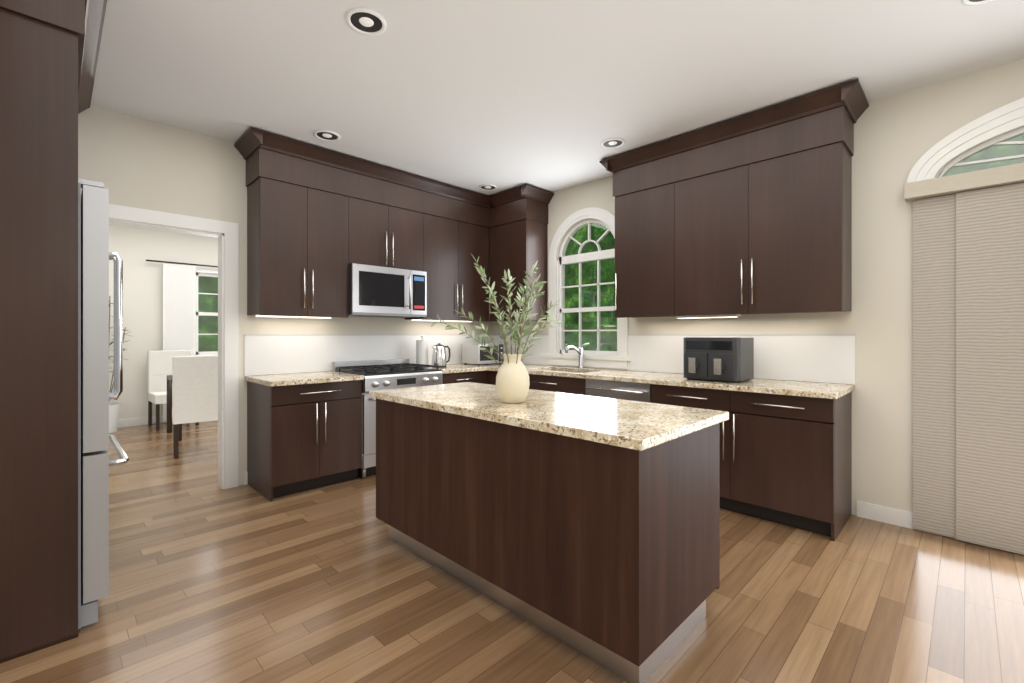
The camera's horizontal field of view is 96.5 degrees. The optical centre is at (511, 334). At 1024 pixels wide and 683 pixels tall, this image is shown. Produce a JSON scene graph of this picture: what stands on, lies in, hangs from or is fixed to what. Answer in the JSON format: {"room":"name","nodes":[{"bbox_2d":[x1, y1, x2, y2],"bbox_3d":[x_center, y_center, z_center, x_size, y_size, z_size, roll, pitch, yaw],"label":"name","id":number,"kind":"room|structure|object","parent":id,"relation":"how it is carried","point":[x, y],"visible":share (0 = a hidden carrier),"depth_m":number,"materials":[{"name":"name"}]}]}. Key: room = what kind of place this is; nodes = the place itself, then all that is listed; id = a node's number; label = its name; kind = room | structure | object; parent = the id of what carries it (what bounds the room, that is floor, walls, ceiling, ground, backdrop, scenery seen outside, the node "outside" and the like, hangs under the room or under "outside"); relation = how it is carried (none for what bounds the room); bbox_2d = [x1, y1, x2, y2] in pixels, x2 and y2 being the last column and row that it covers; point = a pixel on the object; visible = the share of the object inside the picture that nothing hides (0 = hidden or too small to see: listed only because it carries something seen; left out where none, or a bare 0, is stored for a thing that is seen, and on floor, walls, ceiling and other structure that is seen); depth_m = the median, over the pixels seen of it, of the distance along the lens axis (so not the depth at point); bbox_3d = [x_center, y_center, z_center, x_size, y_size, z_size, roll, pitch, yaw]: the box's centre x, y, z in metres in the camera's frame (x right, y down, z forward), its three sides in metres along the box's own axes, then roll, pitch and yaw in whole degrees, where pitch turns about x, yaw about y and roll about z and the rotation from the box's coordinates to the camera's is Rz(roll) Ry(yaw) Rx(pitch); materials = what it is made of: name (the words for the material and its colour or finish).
{"room":"kitchen","nodes":[
{"label":"kitchen","id":0,"kind":"room"},
{"bbox_2d":[109,224,217,419],"bbox_3d":[-4.675,-0.167,6.997,0.120,2.860,4.840,0,0,45],"label":"wall","id":1,"kind":"structure","parent":0,"point":[135,248],"depth_m":6.40,"materials":[{"name":"white paint"}]},
{"bbox_2d":[117,415,164,427],"bbox_3d":[-4.804,1.210,6.772,0.014,0.105,4.100,0,0,45],"label":"baseboard","id":2,"kind":"structure","parent":1,"relation":"attached to","point":[142,420],"depth_m":6.35,"materials":[{"name":"white"}]},
{"bbox_2d":[146,259,217,421],"bbox_3d":[-4.362,0.097,7.108,0.035,2.291,2.100,0,0,45],"label":"curtain","id":3,"kind":"object","parent":1,"relation":"hanging from","point":[179,307],"visible":0.46,"depth_m":6.65,"materials":[{"name":"fabric"}]},
{"bbox_2d":[188,265,217,355],"bbox_3d":[-4.417,-0.307,7.191,0.130,1.440,1.180,0,0,45],"label":"dining window","id":4,"kind":"structure","parent":1,"relation":"in","point":[205,271],"depth_m":6.95,"materials":[{"name":"white wood"}]},
{"bbox_2d":[78,105,490,485],"bbox_3d":[-1.930,-0.167,4.261,0.131,2.860,4.840,0,0,45],"label":"wall","id":5,"kind":"structure","parent":0,"point":[131,161],"depth_m":3.81,"materials":[{"name":"beige paint"}]},
{"bbox_2d":[109,204,237,488],"bbox_3d":[-2.724,0.168,3.471,0.160,2.190,1.100,0,0,45],"label":"trim","id":6,"kind":"structure","parent":5,"relation":"attached to","point":[225,233],"depth_m":3.74,"materials":[{"name":"white"}]},
{"bbox_2d":[244,472,247,481],"bbox_3d":[-1.547,1.210,4.748,0.014,0.105,2.370,0,0,45],"label":"baseboard","id":7,"kind":"structure","parent":5,"relation":"attached to","point":[245,473],"depth_m":3.85,"materials":[{"name":"white paint"}]},
{"bbox_2d":[244,147,349,318],"bbox_3d":[-1.860,-0.821,3.993,0.363,1.313,0.742,0,0,45],"label":"upper cabinet","id":8,"kind":"object","parent":5,"relation":"attached to","point":[319,220],"depth_m":3.83,"materials":[{"name":"brown wood"}]},
{"bbox_2d":[350,171,425,318],"bbox_3d":[-1.316,-0.821,4.539,0.363,1.313,0.799,0,0,45],"label":"upper cabinet","id":9,"kind":"object","parent":5,"relation":"attached to","point":[388,218],"depth_m":4.40,"materials":[{"name":"brown wood"}]},
{"bbox_2d":[349,263,426,317],"bbox_3d":[-1.278,-0.411,4.501,0.467,0.458,0.792,0,0,45],"label":"microwave","id":10,"kind":"object","parent":9,"relation":"attached to","point":[376,291],"visible":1,"depth_m":4.34,"materials":[{"name":"grey metal"}]},
{"bbox_2d":[406,191,461,321],"bbox_3d":[-0.872,-0.821,4.985,0.363,1.313,0.460,0,0,45],"label":"upper cabinet","id":11,"kind":"object","parent":5,"relation":"attached to","point":[443,212],"depth_m":4.89,"materials":[{"name":"brown wood"}]},
{"bbox_2d":[462,199,489,321],"bbox_3d":[-0.548,-0.821,5.310,0.363,1.313,0.458,0,0,45],"label":"upper cabinet","id":12,"kind":"object","parent":5,"relation":"attached to","point":[475,217],"depth_m":5.19,"materials":[{"name":"brown wood"}]},
{"bbox_2d":[0,420,1023,682],"bbox_3d":[-0.783,1.313,3.118,11.110,0.100,4.840,0,0,45],"label":"floor","id":13,"kind":"structure","parent":0,"point":[212,580],"depth_m":2.12,"materials":[{"name":"brown wood"}]},
{"bbox_2d":[0,0,106,663],"bbox_3d":[-2.578,-0.160,2.241,1.765,2.845,0.819,0,0,45],"label":"tall cabinet","id":14,"kind":"object","parent":13,"relation":"on","point":[49,51],"visible":1,"depth_m":1.83,"materials":[{"name":"brown wood"}]},
{"bbox_2d":[78,178,128,628],"bbox_3d":[-2.332,0.290,2.066,0.906,1.905,0.863,0,0,45],"label":"fridge","id":15,"kind":"object","parent":13,"relation":"on","point":[95,256],"visible":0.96,"depth_m":1.97,"materials":[{"name":"grey metal"}]},
{"bbox_2d":[109,296,131,432],"bbox_3d":[-5.244,0.344,5.885,0.488,1.835,0.550,0,0,45],"label":"plant","id":16,"kind":"object","parent":13,"relation":"on","point":[114,410],"visible":0.23,"depth_m":5.90,"materials":[{"name":"green plant"}]},
{"bbox_2d":[154,373,181,440],"bbox_3d":[-3.705,0.885,6.171,0.880,0.754,1.700,0,0,45],"label":"dining table","id":17,"kind":"object","parent":13,"relation":"on","point":[169,403],"visible":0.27,"depth_m":5.87,"materials":[{"name":"brown wood"}]},
{"bbox_2d":[147,350,198,430],"bbox_3d":[-4.695,0.742,6.338,0.540,1.040,0.500,0,0,42],"label":"dining chair","id":18,"kind":"object","parent":13,"relation":"on","point":[159,362],"visible":0.58,"depth_m":6.32,"materials":[{"name":"fabric"}]},
{"bbox_2d":[172,355,217,457],"bbox_3d":[-3.400,0.742,4.990,0.500,1.040,0.540,0,0,-37],"label":"dining chair","id":19,"kind":"object","parent":13,"relation":"on","point":[194,389],"visible":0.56,"depth_m":4.73,"materials":[{"name":"fabric"}]},
{"bbox_2d":[247,379,363,501],"bbox_3d":[-1.770,0.825,3.910,0.608,0.876,0.728,0,0,45],"label":"base cabinet","id":20,"kind":"object","parent":13,"relation":"on","point":[308,436],"depth_m":3.66,"materials":[{"name":"brown wood"}]},
{"bbox_2d":[245,371,363,386],"bbox_3d":[-1.763,0.368,3.889,0.648,0.038,0.748,0,0,45],"label":"countertop","id":21,"kind":"structure","parent":20,"relation":"on","point":[295,380],"depth_m":3.72,"materials":[{"name":"beige stone"}]},
{"bbox_2d":[333,359,442,478],"bbox_3d":[-1.186,0.760,4.423,0.683,1.004,0.816,0,0,45],"label":"range","id":22,"kind":"object","parent":13,"relation":"on","point":[384,374],"visible":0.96,"depth_m":4.12,"materials":[{"name":"silver metal"}]},
{"bbox_2d":[443,371,488,383],"bbox_3d":[-0.707,0.825,4.977,0.608,0.876,0.636,0,0,45],"label":"base cabinet","id":23,"kind":"object","parent":13,"relation":"on","point":[482,377],"depth_m":4.79,"materials":[{"name":"brown wood"}]},
{"bbox_2d":[428,364,488,374],"bbox_3d":[-0.707,0.368,4.948,0.648,0.038,0.596,0,0,45],"label":"countertop","id":24,"kind":"structure","parent":23,"relation":"on","point":[451,369],"depth_m":4.77,"materials":[{"name":"beige stone"}]},
{"bbox_2d":[415,336,427,366],"bbox_3d":[-0.966,0.182,4.910,0.150,0.332,0.150,0,0,45],"label":"paper towel","id":25,"kind":"object","parent":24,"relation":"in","point":[421,351],"visible":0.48,"depth_m":4.86,"materials":[{"name":"white paper"}]},
{"bbox_2d":[431,343,450,367],"bbox_3d":[-0.763,0.219,4.930,0.160,0.257,0.245,0,0,45],"label":"kettle","id":26,"kind":"object","parent":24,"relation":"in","point":[439,356],"visible":0.85,"depth_m":4.85,"materials":[{"name":"grey metal"}]},
{"bbox_2d":[489,371,497,384],"bbox_3d":[0.087,0.825,5.066,0.388,0.876,0.608,0,0,45],"label":"base cabinet","id":27,"kind":"object","parent":13,"relation":"on","point":[492,374],"depth_m":4.93,"materials":[{"name":"brown wood"}]},
{"bbox_2d":[376,398,719,682],"bbox_3d":[0.053,0.825,2.448,1.800,0.876,0.730,0,0,45],"label":"kitchen island","id":28,"kind":"object","parent":13,"relation":"on","point":[587,526],"depth_m":1.86,"materials":[{"name":"brown wood"}]},
{"bbox_2d":[369,382,728,453],"bbox_3d":[0.051,0.368,2.449,1.856,0.038,0.790,0,0,45],"label":"island countertop","id":29,"kind":"structure","parent":28,"relation":"on","point":[623,424],"depth_m":2.05,"materials":[{"name":"beige stone"}]},
{"bbox_2d":[427,255,560,402],"bbox_3d":[-0.028,-0.033,2.387,0.705,0.761,0.685,0,0,45],"label":"vase","id":30,"kind":"object","parent":29,"relation":"on","point":[512,381],"visible":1,"depth_m":2.32,"materials":[{"name":"beige ceramic"}]},
{"bbox_2d":[529,375,608,394],"bbox_3d":[0.546,0.825,4.608,0.908,0.876,0.608,0,0,45],"label":"base cabinet","id":31,"kind":"object","parent":13,"relation":"on","point":[554,383],"depth_m":4.29,"materials":[{"name":"brown wood"}]},
{"bbox_2d":[586,379,651,402],"bbox_3d":[1.072,0.829,4.044,0.628,0.867,0.662,0,0,45],"label":"dishwasher","id":32,"kind":"object","parent":13,"relation":"on","point":[640,392],"visible":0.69,"depth_m":3.82,"materials":[{"name":"grey metal"}]},
{"bbox_2d":[649,383,851,540],"bbox_3d":[1.743,0.825,3.416,1.204,0.876,0.608,0,0,45],"label":"base cabinet","id":33,"kind":"object","parent":13,"relation":"on","point":[785,452],"depth_m":3.00,"materials":[{"name":"brown wood"}]},
{"bbox_2d":[465,363,854,398],"bbox_3d":[0.837,0.368,4.291,3.764,0.038,0.648,0,0,45],"label":"countertop","id":34,"kind":"structure","parent":33,"relation":"on","point":[758,386],"depth_m":3.41,"materials":[{"name":"beige stone"}]},
{"bbox_2d":[462,343,503,364],"bbox_3d":[-0.330,0.225,5.405,0.342,0.245,0.400,0,0,45],"label":"toaster oven","id":35,"kind":"object","parent":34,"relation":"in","point":[471,354],"visible":0.85,"depth_m":5.29,"materials":[{"name":"silver metal"}]},
{"bbox_2d":[549,367,556,370],"bbox_3d":[0.548,0.483,4.573,0.720,0.216,0.400,0,0,45],"label":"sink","id":36,"kind":"object","parent":34,"relation":"in","point":[550,368],"depth_m":4.93,"materials":[{"name":"beige stone"}]},
{"bbox_2d":[565,343,588,366],"bbox_3d":[0.654,0.216,4.638,0.124,0.265,0.292,0,0,45],"label":"faucet","id":37,"kind":"object","parent":34,"relation":"on","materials":[{"name":"silver metal"}]},
{"bbox_2d":[683,337,753,382],"bbox_3d":[1.577,0.184,3.523,0.420,0.327,0.455,0,0,45],"label":"air fryer","id":38,"kind":"object","parent":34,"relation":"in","point":[724,359],"visible":1,"depth_m":3.39,"materials":[{"name":"grey plastic"}]},
{"bbox_2d":[91,0,1023,207],"bbox_3d":[0.588,-1.647,1.752,7.240,0.100,4.840,0,0,45],"label":"ceiling","id":39,"kind":"structure","parent":0,"point":[505,95],"depth_m":2.73,"materials":[{"name":"white paint"}]},
{"bbox_2d":[314,130,340,140],"bbox_3d":[-1.480,-1.591,3.657,0.200,0.010,0.200,0,0,45],"label":"recessed light","id":40,"kind":"object","parent":39,"relation":"in","point":[326,135],"visible":1,"depth_m":3.65,"materials":[{"name":"white"}]},
{"bbox_2d":[346,8,386,35],"bbox_3d":[-0.742,-1.591,2.329,0.200,0.010,0.200,0,0,45],"label":"recessed light","id":41,"kind":"object","parent":39,"relation":"in","point":[358,20],"visible":1,"depth_m":2.32,"materials":[{"name":"white"}]},
{"bbox_2d":[479,184,496,190],"bbox_3d":[-0.259,-1.591,4.939,0.200,0.010,0.200,0,0,45],"label":"recessed light","id":42,"kind":"object","parent":39,"relation":"in","point":[488,187],"visible":1,"depth_m":4.93,"materials":[{"name":"white"}]},
{"bbox_2d":[601,138,624,148],"bbox_3d":[0.839,-1.591,3.803,0.200,0.010,0.200,0,0,45],"label":"recessed light","id":43,"kind":"object","parent":39,"relation":"in","point":[610,143],"visible":1,"depth_m":3.80,"materials":[{"name":"white"}]},
{"bbox_2d":[961,0,992,5],"bbox_3d":[2.214,-1.591,2.108,0.200,0.010,0.200,0,0,45],"label":"recessed light","id":44,"kind":"object","parent":39,"relation":"in","point":[971,2],"visible":1,"depth_m":2.18,"materials":[{"name":"white"}]},
{"bbox_2d":[491,58,1023,515],"bbox_3d":[2.250,-0.167,3.420,7.240,2.860,0.131,0,0,45],"label":"wall","id":45,"kind":"structure","parent":0,"point":[864,346],"depth_m":3.13,"materials":[{"name":"beige paint"}]},
{"bbox_2d":[490,195,548,321],"bbox_3d":[0.062,-0.821,5.263,0.628,1.313,0.363,0,0,45],"label":"upper cabinet","id":46,"kind":"object","parent":45,"relation":"attached to","point":[518,227],"depth_m":5.09,"materials":[{"name":"brown wood"}]},
{"bbox_2d":[545,207,630,368],"bbox_3d":[0.797,-0.497,4.823,1.060,1.660,0.125,0,0,45],"label":"window","id":47,"kind":"structure","parent":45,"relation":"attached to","point":[619,358],"depth_m":4.90,"materials":[{"name":"white wood"}]},
{"bbox_2d":[611,155,678,318],"bbox_3d":[1.249,-0.821,4.081,0.578,1.313,0.363,0,0,45],"label":"upper cabinet","id":48,"kind":"object","parent":45,"relation":"attached to","point":[641,191],"depth_m":3.95,"materials":[{"name":"brown wood"}]},
{"bbox_2d":[671,103,854,318],"bbox_3d":[1.859,-0.821,3.473,1.144,1.313,0.363,0,0,45],"label":"upper cabinet","id":49,"kind":"object","parent":45,"relation":"attached to","point":[748,213],"depth_m":3.27,"materials":[{"name":"brown wood"}]},
{"bbox_2d":[857,501,955,538],"bbox_3d":[3.533,1.210,2.054,3.194,0.105,0.014,0,0,45],"label":"baseboard","id":50,"kind":"structure","parent":45,"relation":"attached to","point":[894,516],"depth_m":3.06,"materials":[{"name":"white"}]},
{"bbox_2d":[904,162,1023,201],"bbox_3d":[3.267,-0.920,2.255,2.015,0.097,0.104,0,0,45],"label":"valance","id":51,"kind":"object","parent":45,"relation":"attached to","point":[970,181],"visible":1,"depth_m":2.74,"materials":[{"name":"fabric"}]},
{"bbox_2d":[913,183,1023,554],"bbox_3d":[3.273,0.193,2.256,1.948,2.116,0.032,0,0,45],"label":"panels","id":52,"kind":"object","parent":51,"relation":"hanging from","point":[968,366],"visible":0.93,"depth_m":2.75,"materials":[{"name":"fabric"}]},
{"bbox_2d":[907,97,1023,182],"bbox_3d":[3.293,-1.192,2.341,1.920,0.440,0.117,0,0,45],"label":"window","id":53,"kind":"structure","parent":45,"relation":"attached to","point":[933,160],"depth_m":2.77,"materials":[{"name":"white wood"}]},
{"label":"outside","id":54,"kind":"structure","parent":0,"visible":0},
{"bbox_2d":[198,276,217,351],"bbox_3d":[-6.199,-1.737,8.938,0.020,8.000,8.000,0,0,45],"label":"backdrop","id":55,"kind":"structure","parent":54,"point":[204,321],"depth_m":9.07,"materials":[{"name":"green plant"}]},
{"bbox_2d":[565,135,1023,350],"bbox_3d":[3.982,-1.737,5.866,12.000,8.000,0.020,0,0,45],"label":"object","id":56,"kind":"structure","parent":54,"point":[606,299],"depth_m":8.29,"materials":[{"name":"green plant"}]}
]}

